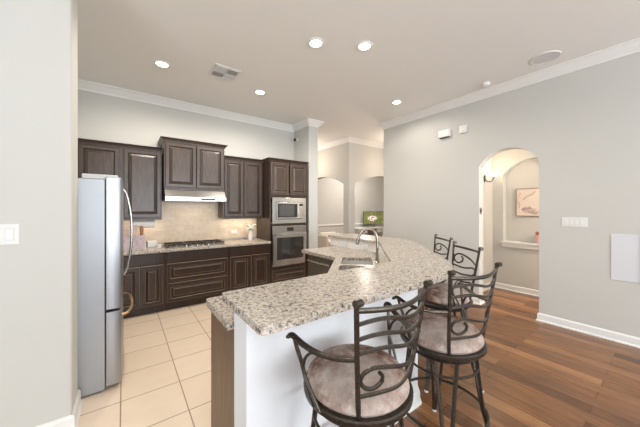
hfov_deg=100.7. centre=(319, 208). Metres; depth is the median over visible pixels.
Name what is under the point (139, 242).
bread box
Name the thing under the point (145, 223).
paper towel holder
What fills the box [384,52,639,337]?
wall
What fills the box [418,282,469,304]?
seat cushion
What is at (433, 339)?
seat cushion
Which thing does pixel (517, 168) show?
wall
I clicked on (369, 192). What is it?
wall
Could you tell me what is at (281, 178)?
tall cabinet
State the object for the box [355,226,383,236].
writing desk
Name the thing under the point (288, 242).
wall oven
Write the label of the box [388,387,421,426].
baseboard
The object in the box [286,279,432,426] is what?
bar stool
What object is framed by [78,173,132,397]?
refrigerator
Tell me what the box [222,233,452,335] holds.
countertop
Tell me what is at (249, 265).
base cabinet
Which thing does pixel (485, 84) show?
smoke detector
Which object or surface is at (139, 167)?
upper cabinet
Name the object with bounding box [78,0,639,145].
ceiling
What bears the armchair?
on the floor
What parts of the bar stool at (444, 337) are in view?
leg, armrest, leg, swivel plate, leg, post, rail, rail, rail, rail, rail, armrest, leg, post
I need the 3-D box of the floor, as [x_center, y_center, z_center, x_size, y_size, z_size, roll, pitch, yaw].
[1.921,1.550,3.288,13.000,0.100,15.000,0,0,-36]
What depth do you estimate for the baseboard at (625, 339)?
3.30 m
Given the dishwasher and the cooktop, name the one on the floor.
the dishwasher
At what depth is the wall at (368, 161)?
7.10 m
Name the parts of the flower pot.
pot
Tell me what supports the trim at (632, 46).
attached to the wall at (582, 127)
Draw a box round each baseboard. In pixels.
[36,389,82,426]
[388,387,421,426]
[471,282,639,347]
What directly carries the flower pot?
on the trim at (515, 244)
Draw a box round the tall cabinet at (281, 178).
[257,157,308,282]
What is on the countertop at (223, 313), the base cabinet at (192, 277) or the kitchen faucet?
the kitchen faucet
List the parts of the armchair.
armrest, backrest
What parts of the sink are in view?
bowl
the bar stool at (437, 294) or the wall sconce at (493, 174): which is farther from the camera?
the wall sconce at (493, 174)
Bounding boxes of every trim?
[78,79,324,131]
[318,136,383,150]
[318,223,362,225]
[377,37,639,129]
[501,240,538,249]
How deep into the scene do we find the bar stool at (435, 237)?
3.18 m
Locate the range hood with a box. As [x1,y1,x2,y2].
[162,190,225,201]
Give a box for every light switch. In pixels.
[0,224,18,244]
[562,217,587,226]
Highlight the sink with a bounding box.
[340,260,371,270]
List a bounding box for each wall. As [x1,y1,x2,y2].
[0,0,77,426]
[78,89,293,244]
[234,245,417,426]
[294,126,317,248]
[318,142,352,233]
[318,177,383,235]
[353,143,383,233]
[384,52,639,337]
[483,157,492,284]
[493,149,538,289]
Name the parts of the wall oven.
control panel, handle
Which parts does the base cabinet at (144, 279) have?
door, drawer, door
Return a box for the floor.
[78,288,639,426]
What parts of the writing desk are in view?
drawer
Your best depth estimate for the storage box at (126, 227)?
3.77 m
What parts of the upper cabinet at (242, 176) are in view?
door, light rail, crown moulding, door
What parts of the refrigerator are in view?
freezer drawer, door, drawer handle, door handle, door handle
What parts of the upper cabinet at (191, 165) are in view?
door, crown moulding, light rail, door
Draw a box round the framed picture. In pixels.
[516,188,538,216]
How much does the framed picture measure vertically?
0.504 m
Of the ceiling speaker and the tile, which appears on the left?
the tile
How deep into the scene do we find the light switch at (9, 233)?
1.63 m
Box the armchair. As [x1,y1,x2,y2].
[318,232,340,247]
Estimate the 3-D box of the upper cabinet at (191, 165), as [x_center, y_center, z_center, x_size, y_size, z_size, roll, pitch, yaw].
[-2.114,-0.691,4.431,0.998,0.789,0.498,0,0,-36]
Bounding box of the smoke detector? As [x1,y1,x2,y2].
[481,82,489,86]
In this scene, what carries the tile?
attached to the wall at (268, 377)
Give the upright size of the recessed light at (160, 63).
0.010 m
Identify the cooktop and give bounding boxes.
[162,239,225,248]
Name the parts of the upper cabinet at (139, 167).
door, crown moulding, door, light rail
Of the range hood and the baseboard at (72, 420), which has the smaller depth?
the baseboard at (72, 420)
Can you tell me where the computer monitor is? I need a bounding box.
[363,211,383,226]
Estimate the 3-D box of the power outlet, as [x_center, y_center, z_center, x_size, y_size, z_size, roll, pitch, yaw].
[0.638,0.525,3.731,0.009,0.075,0.118,0,0,-36]
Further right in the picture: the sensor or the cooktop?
the sensor
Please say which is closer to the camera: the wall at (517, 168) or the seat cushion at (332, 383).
the seat cushion at (332, 383)
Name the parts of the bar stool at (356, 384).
leg, armrest, post, rail, rail, rail, rail, rail, leg, armrest, post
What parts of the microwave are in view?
door, control panel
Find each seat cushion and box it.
[307,344,409,417]
[402,312,483,354]
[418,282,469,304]
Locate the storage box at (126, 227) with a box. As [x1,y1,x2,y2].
[124,225,137,236]
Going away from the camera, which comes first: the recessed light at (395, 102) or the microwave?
the recessed light at (395, 102)
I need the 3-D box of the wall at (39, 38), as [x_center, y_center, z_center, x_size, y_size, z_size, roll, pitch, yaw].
[-2.870,-0.160,1.117,2.715,3.320,0.310,0,0,-36]
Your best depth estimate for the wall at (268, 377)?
1.36 m
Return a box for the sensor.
[459,125,466,133]
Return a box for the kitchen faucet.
[355,227,379,262]
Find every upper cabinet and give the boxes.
[78,138,161,220]
[157,136,227,191]
[218,155,262,218]
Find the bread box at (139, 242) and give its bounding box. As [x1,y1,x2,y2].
[124,234,145,250]
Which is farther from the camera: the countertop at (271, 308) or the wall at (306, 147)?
the wall at (306, 147)
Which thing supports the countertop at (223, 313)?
on the base cabinet
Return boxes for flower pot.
[534,231,538,243]
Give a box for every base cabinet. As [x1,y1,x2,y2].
[124,252,164,318]
[164,247,227,310]
[211,312,233,426]
[228,244,269,290]
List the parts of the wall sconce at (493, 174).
lamp shade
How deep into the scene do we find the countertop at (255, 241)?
4.16 m
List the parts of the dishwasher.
handle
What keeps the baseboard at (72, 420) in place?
attached to the wall at (39, 38)
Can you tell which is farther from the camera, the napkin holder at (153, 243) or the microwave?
the microwave
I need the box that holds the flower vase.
[246,224,255,239]
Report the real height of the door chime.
0.133 m
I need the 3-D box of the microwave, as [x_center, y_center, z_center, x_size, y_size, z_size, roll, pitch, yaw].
[-0.680,0.030,5.243,0.744,0.488,0.400,0,0,-36]
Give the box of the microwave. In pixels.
[271,197,305,223]
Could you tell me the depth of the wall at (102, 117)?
4.56 m
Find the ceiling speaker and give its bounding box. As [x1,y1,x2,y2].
[530,50,561,64]
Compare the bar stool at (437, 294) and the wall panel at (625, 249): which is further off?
the wall panel at (625, 249)
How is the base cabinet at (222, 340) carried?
on the floor
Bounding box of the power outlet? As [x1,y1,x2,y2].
[362,243,368,248]
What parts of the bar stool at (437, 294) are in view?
leg, swivel plate, post, rail, rail, leg, post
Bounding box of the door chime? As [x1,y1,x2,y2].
[438,129,450,138]
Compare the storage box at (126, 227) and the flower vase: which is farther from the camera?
the flower vase
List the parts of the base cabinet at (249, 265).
door, drawer, door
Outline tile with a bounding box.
[330,237,388,262]
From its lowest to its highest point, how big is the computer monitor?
0.640 m
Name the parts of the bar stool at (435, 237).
post, post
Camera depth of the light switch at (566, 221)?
3.28 m
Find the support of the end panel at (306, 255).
on the floor
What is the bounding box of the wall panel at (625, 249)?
[611,234,639,283]
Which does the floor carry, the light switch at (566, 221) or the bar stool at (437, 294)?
the bar stool at (437, 294)
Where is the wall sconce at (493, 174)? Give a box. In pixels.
[484,171,498,182]
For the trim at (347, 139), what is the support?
attached to the wall at (369, 192)
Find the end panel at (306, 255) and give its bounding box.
[305,253,307,276]
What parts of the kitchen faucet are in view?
spout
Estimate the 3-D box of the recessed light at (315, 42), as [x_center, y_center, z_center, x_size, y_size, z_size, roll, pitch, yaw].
[-0.045,-1.815,2.902,0.184,0.010,0.184,0,0,-36]
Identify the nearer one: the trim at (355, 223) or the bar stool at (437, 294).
the bar stool at (437, 294)
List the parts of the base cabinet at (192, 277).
drawer, drawer, drawer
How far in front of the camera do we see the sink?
3.22 m
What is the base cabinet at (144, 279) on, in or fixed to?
on the floor
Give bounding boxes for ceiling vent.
[208,63,241,80]
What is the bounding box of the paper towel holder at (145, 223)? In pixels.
[133,220,155,227]
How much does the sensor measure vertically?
0.120 m
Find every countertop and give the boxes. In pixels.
[124,238,270,255]
[206,246,383,330]
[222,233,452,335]
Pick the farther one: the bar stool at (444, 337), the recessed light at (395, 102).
the recessed light at (395, 102)
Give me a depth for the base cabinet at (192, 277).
4.09 m
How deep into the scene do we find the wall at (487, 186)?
4.98 m
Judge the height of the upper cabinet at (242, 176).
1.117 m
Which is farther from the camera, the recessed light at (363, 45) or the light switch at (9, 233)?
the recessed light at (363, 45)
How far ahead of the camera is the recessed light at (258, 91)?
4.12 m
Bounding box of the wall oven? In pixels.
[272,225,306,266]
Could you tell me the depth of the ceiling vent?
3.51 m
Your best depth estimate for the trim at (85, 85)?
4.56 m
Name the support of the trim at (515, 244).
attached to the wall at (517, 168)
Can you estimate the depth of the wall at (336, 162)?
6.92 m
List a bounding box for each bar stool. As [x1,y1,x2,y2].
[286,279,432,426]
[389,262,502,426]
[418,241,483,392]
[431,234,452,309]
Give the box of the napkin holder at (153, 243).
[147,240,156,246]
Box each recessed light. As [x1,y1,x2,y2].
[153,60,169,67]
[254,89,265,94]
[308,37,323,47]
[356,41,372,50]
[391,100,401,104]
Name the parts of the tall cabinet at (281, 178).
door, crown moulding, drawer, door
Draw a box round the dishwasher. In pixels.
[307,254,333,276]

